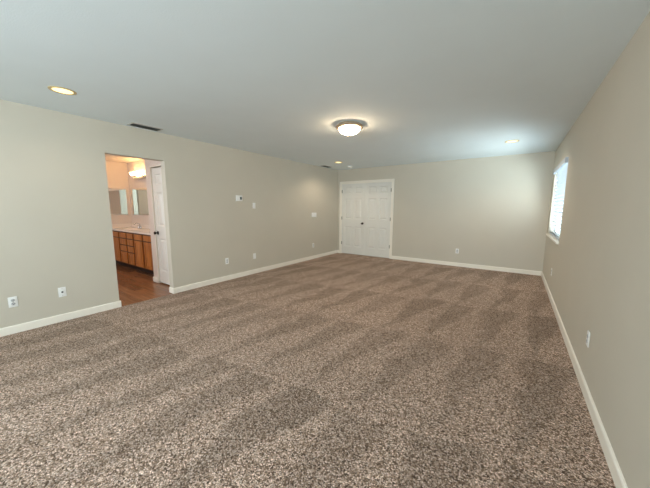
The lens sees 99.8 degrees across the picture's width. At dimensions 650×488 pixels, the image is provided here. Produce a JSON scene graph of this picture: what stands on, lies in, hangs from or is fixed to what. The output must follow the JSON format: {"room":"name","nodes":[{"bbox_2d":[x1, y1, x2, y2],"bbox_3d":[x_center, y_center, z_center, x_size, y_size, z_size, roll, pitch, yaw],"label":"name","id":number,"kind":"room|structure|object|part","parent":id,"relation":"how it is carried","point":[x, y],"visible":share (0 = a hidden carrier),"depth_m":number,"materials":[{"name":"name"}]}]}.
{"room":"empty bedroom","nodes":[
{"label":"empty bedroom","id":0,"kind":"room"},
{"bbox_2d":[105,161,131,223],"bbox_3d":[-5.887,-0.592,5.604,0.100,2.490,3.520,5,9,34],"label":"wall","id":1,"kind":"structure","parent":0,"point":[117,173],"depth_m":6.67,"materials":[{"name":"paint"}]},
{"bbox_2d":[108,188,127,214],"bbox_3d":[-5.235,-0.992,6.399,0.007,0.635,1.045,5,9,34],"label":"wall mirror","id":2,"kind":"object","parent":1,"relation":"attached to","point":[117,197],"visible":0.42,"depth_m":6.67,"materials":[{"name":"clear glass"}]},
{"bbox_2d":[127,159,149,224],"bbox_3d":[-3.433,-0.636,5.977,3.500,2.490,0.100,5,9,34],"label":"wall","id":3,"kind":"structure","parent":0,"point":[139,165],"depth_m":6.59,"materials":[{"name":"paint"}]},
{"bbox_2d":[129,171,145,179],"bbox_3d":[-4.342,-1.592,6.348,0.720,0.163,0.128,5,9,34],"label":"vanity light","id":4,"kind":"object","parent":3,"relation":"attached to","point":[136,175],"visible":0.98,"depth_m":6.34,"materials":[{"name":"white glass"}]},
{"bbox_2d":[130,188,148,214],"bbox_3d":[-4.294,-0.999,6.467,1.285,0.635,0.007,5,9,34],"label":"wall mirror","id":5,"kind":"object","parent":3,"relation":"attached to","point":[139,199],"visible":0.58,"depth_m":6.56,"materials":[{"name":"clear glass"}]},
{"bbox_2d":[132,223,149,228],"bbox_3d":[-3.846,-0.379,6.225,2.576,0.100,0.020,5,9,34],"label":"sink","id":6,"kind":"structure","parent":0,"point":[146,226],"depth_m":6.57,"materials":[{"name":"ceramic"}]},
{"bbox_2d":[144,159,161,282],"bbox_3d":[-2.594,-0.495,4.933,0.920,2.490,0.670,5,9,34],"label":"door frame","id":7,"kind":"structure","parent":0,"point":[148,163],"depth_m":4.86,"materials":[{"name":"paint"}]},
{"bbox_2d":[150,165,169,284],"bbox_3d":[-2.715,-0.288,4.663,0.710,2.050,0.151,5,9,34],"label":"door","id":8,"kind":"structure","parent":7,"relation":"in","point":[155,171],"depth_m":4.77,"materials":[{"name":"paint"}]},
{"bbox_2d":[0,99,337,327],"bbox_3d":[-2.342,-0.423,4.390,0.120,2.490,9.599,5,9,34],"label":"wall","id":9,"kind":"structure","parent":0,"point":[56,232],"depth_m":3.60,"materials":[{"name":"paint"}]},
{"bbox_2d":[7,296,18,307],"bbox_3d":[-3.357,0.625,2.947,0.009,0.115,0.070,5,9,34],"label":"wall outlet","id":10,"kind":"object","parent":9,"relation":"attached to","point":[12,301],"visible":1,"depth_m":2.94,"materials":[{"name":"white plastic"}]},
{"bbox_2d":[0,300,121,336],"bbox_3d":[-3.934,1.018,2.267,0.134,0.088,3.776,5,9,34],"label":"baseboard","id":11,"kind":"structure","parent":9,"relation":"attached to","point":[5,331],"depth_m":3.24,"materials":[{"name":"paint"}]},
{"bbox_2d":[58,287,66,296],"bbox_3d":[-3.130,0.573,3.263,0.017,0.115,0.070,5,9,34],"label":"cable jack","id":12,"kind":"object","parent":9,"relation":"attached to","point":[61,291],"visible":1,"depth_m":3.26,"materials":[{"name":"white plastic"}]},
{"bbox_2d":[236,195,242,200],"bbox_3d":[-1.633,-0.873,5.223,0.032,0.110,0.140,5,9,34],"label":"thermostat","id":13,"kind":"object","parent":9,"relation":"attached to","point":[238,197],"visible":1,"depth_m":5.21,"materials":[{"name":"white plastic"}]},
{"bbox_2d":[169,250,337,293],"bbox_3d":[-1.060,0.479,6.359,0.134,0.088,4.883,5,9,34],"label":"baseboard","id":14,"kind":"structure","parent":9,"relation":"attached to","point":[241,274],"depth_m":5.39,"materials":[{"name":"paint"}]},
{"bbox_2d":[0,253,615,487],"bbox_3d":[-1.743,0.840,4.197,8.517,0.060,9.459,5,9,34],"label":"floor","id":15,"kind":"structure","parent":0,"point":[337,370],"depth_m":2.09,"materials":[{"name":"carpet"}]},
{"bbox_2d":[112,230,153,274],"bbox_3d":[-3.995,0.143,6.093,2.562,0.837,0.517,5,9,34],"label":"bathroom vanity","id":16,"kind":"object","parent":15,"relation":"on","point":[132,250],"visible":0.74,"depth_m":5.86,"materials":[{"name":"brown wood"}]},
{"bbox_3d":[-4.934,0.111,6.441,0.549,0.540,0.019,5,9,34],"label":"door","id":17,"kind":"part","parent":16,"relation":"part of","materials":[{"name":"brown wood"}]},
{"bbox_3d":[-4.511,-0.197,6.104,0.329,0.110,0.019,5,9,34],"label":"drawer","id":18,"kind":"part","parent":16,"relation":"part of","materials":[{"name":"brown wood"}]},
{"bbox_3d":[-4.511,-0.055,6.122,0.329,0.125,0.019,5,9,34],"label":"drawer","id":19,"kind":"part","parent":16,"relation":"part of","materials":[{"name":"brown wood"}]},
{"bbox_3d":[-4.511,0.091,6.142,0.329,0.120,0.019,5,9,34],"label":"drawer","id":20,"kind":"part","parent":16,"relation":"part of","materials":[{"name":"brown wood"}]},
{"bbox_3d":[-4.512,0.297,6.169,0.329,0.245,0.019,5,9,34],"label":"drawer","id":21,"kind":"part","parent":16,"relation":"part of","materials":[{"name":"brown wood"}]},
{"bbox_3d":[-4.197,-0.167,5.887,0.284,0.110,0.019,5,9,34],"label":"drawer","id":22,"kind":"part","parent":16,"relation":"part of","materials":[{"name":"brown wood"}]},
{"bbox_3d":[-4.197,-0.026,5.906,0.284,0.125,0.019,5,9,34],"label":"drawer","id":23,"kind":"part","parent":16,"relation":"part of","materials":[{"name":"brown wood"}]},
{"bbox_2d":[112,223,149,234],"bbox_3d":[-3.991,-0.287,6.027,2.576,0.230,0.526,5,9,34],"label":"countertop","id":24,"kind":"structure","parent":16,"relation":"on","point":[126,227],"depth_m":6.51,"materials":[{"name":"stone"}]},
{"bbox_3d":[-4.197,0.120,5.926,0.284,0.120,0.019,5,9,34],"label":"drawer","id":25,"kind":"part","parent":16,"relation":"part of","materials":[{"name":"brown wood"}]},
{"bbox_3d":[-4.198,0.326,5.953,0.284,0.245,0.019,5,9,34],"label":"drawer","id":26,"kind":"part","parent":16,"relation":"part of","materials":[{"name":"brown wood"}]},
{"bbox_3d":[-3.866,-0.136,5.659,0.369,0.110,0.019,5,9,34],"label":"drawer","id":27,"kind":"part","parent":16,"relation":"part of","materials":[{"name":"brown wood"}]},
{"bbox_3d":[-3.867,0.211,5.705,0.369,0.540,0.019,5,9,34],"label":"door","id":28,"kind":"part","parent":16,"relation":"part of","materials":[{"name":"brown wood"}]},
{"bbox_3d":[-3.518,-0.103,5.419,0.329,0.110,0.019,5,9,34],"label":"drawer","id":29,"kind":"part","parent":16,"relation":"part of","materials":[{"name":"brown wood"}]},
{"bbox_3d":[-3.518,0.244,5.465,0.329,0.540,0.019,5,9,34],"label":"door","id":30,"kind":"part","parent":16,"relation":"part of","materials":[{"name":"brown wood"}]},
{"bbox_2d":[0,0,649,169],"bbox_3d":[-1.758,-1.651,3.818,8.737,0.100,9.599,5,9,34],"label":"ceiling","id":31,"kind":"structure","parent":0,"point":[425,81],"depth_m":2.15,"materials":[{"name":"paint"}]},
{"bbox_2d":[47,86,76,94],"bbox_3d":[-2.454,-1.432,2.561,0.200,0.006,0.200,5,9,34],"label":"recessed light","id":32,"kind":"object","parent":31,"relation":"in","point":[57,89],"visible":1,"depth_m":2.55,"materials":[{"name":"beige"}]},
{"bbox_2d":[127,122,162,130],"bbox_3d":[-2.434,-1.581,3.713,0.170,0.014,0.380,5,9,34],"label":"ceiling vent","id":33,"kind":"object","parent":31,"relation":"in","point":[131,123],"visible":1,"depth_m":3.68,"materials":[{"name":"grey metal"}]},
{"bbox_2d":[336,121,363,135],"bbox_3d":[0.321,-1.493,3.597,0.366,0.146,0.366,5,9,34],"label":"ceiling light","id":34,"kind":"object","parent":31,"relation":"attached to","point":[349,128],"visible":1,"depth_m":3.49,"materials":[{"name":"white glass"}]},
{"bbox_3d":[0.321,-1.480,3.599,0.282,0.083,0.282,5,9,34],"label":"lamp shade","id":35,"kind":"part","parent":34,"relation":"part of","materials":[{"name":"white glass"}]},
{"bbox_2d":[505,140,518,142],"bbox_3d":[3.053,-1.674,4.469,0.200,0.006,0.200,5,9,34],"label":"recessed light","id":36,"kind":"object","parent":31,"relation":"in","point":[509,141],"visible":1,"depth_m":4.47,"materials":[{"name":"white"}]},
{"bbox_2d":[337,151,555,270],"bbox_3d":[2.474,-0.732,6.793,5.017,2.490,0.120,5,9,34],"label":"wall","id":37,"kind":"structure","parent":0,"point":[494,210],"depth_m":6.13,"materials":[{"name":"paint"}]},
{"bbox_2d":[339,179,393,258],"bbox_3d":[1.129,-0.711,7.698,1.652,2.105,0.187,5,9,34],"label":"door","id":38,"kind":"structure","parent":37,"relation":"in","point":[366,206],"depth_m":7.64,"materials":[{"name":"paint"}]},
{"bbox_2d":[338,250,541,275],"bbox_3d":[2.390,0.412,6.920,4.883,0.088,0.014,5,9,34],"label":"baseboard","id":39,"kind":"structure","parent":37,"relation":"attached to","point":[531,272],"depth_m":6.25,"materials":[{"name":"paint"}]},
{"bbox_2d":[542,12,649,487],"bbox_3d":[1.754,-0.028,1.493,0.150,2.490,9.479,5,9,34],"label":"wall","id":40,"kind":"structure","parent":0,"point":[599,282],"depth_m":1.74,"materials":[{"name":"paint"}]},
{"bbox_2d":[546,199,562,244],"bbox_3d":[3.788,-0.668,4.387,0.177,1.195,1.650,5,9,34],"label":"window","id":41,"kind":"structure","parent":40,"relation":"in","point":[550,236],"depth_m":4.93,"materials":[{"name":"white plastic"}]},
{"bbox_3d":[3.786,-0.091,4.464,0.177,0.030,1.650,5,9,34],"label":"sill","id":42,"kind":"part","parent":41,"relation":"part of","materials":[{"name":"paint"}]},
{"bbox_2d":[549,157,568,239],"bbox_3d":[3.761,-0.689,4.408,0.110,1.155,1.612,5,9,34],"label":"window blind","id":43,"kind":"object","parent":41,"relation":"attached to","point":[561,169],"visible":0.69,"depth_m":4.42,"materials":[{"name":"grey plastic"}]},
{"bbox_3d":[3.772,-0.126,4.475,0.048,0.020,1.600,5,9,34],"label":"rail","id":44,"kind":"part","parent":43,"relation":"part of","materials":[{"name":"grey plastic"}]},
{"bbox_3d":[3.845,-0.678,4.351,0.045,1.165,1.620,5,9,34],"label":"frame","id":45,"kind":"part","parent":41,"relation":"part of","materials":[{"name":"white plastic"}]},
{"bbox_2d":[541,272,627,487],"bbox_3d":[1.714,1.101,1.734,0.014,0.088,9.345,5,9,34],"label":"baseboard","id":46,"kind":"structure","parent":40,"relation":"attached to","point":[616,473],"depth_m":1.77,"materials":[{"name":"paint"}]},
{"bbox_2d":[586,330,589,347],"bbox_3d":[1.981,0.714,2.064,0.009,0.115,0.070,5,9,34],"label":"wall outlet","id":47,"kind":"object","parent":40,"relation":"attached to","point":[588,332],"visible":1,"depth_m":2.05,"materials":[{"name":"white plastic"}]}
]}

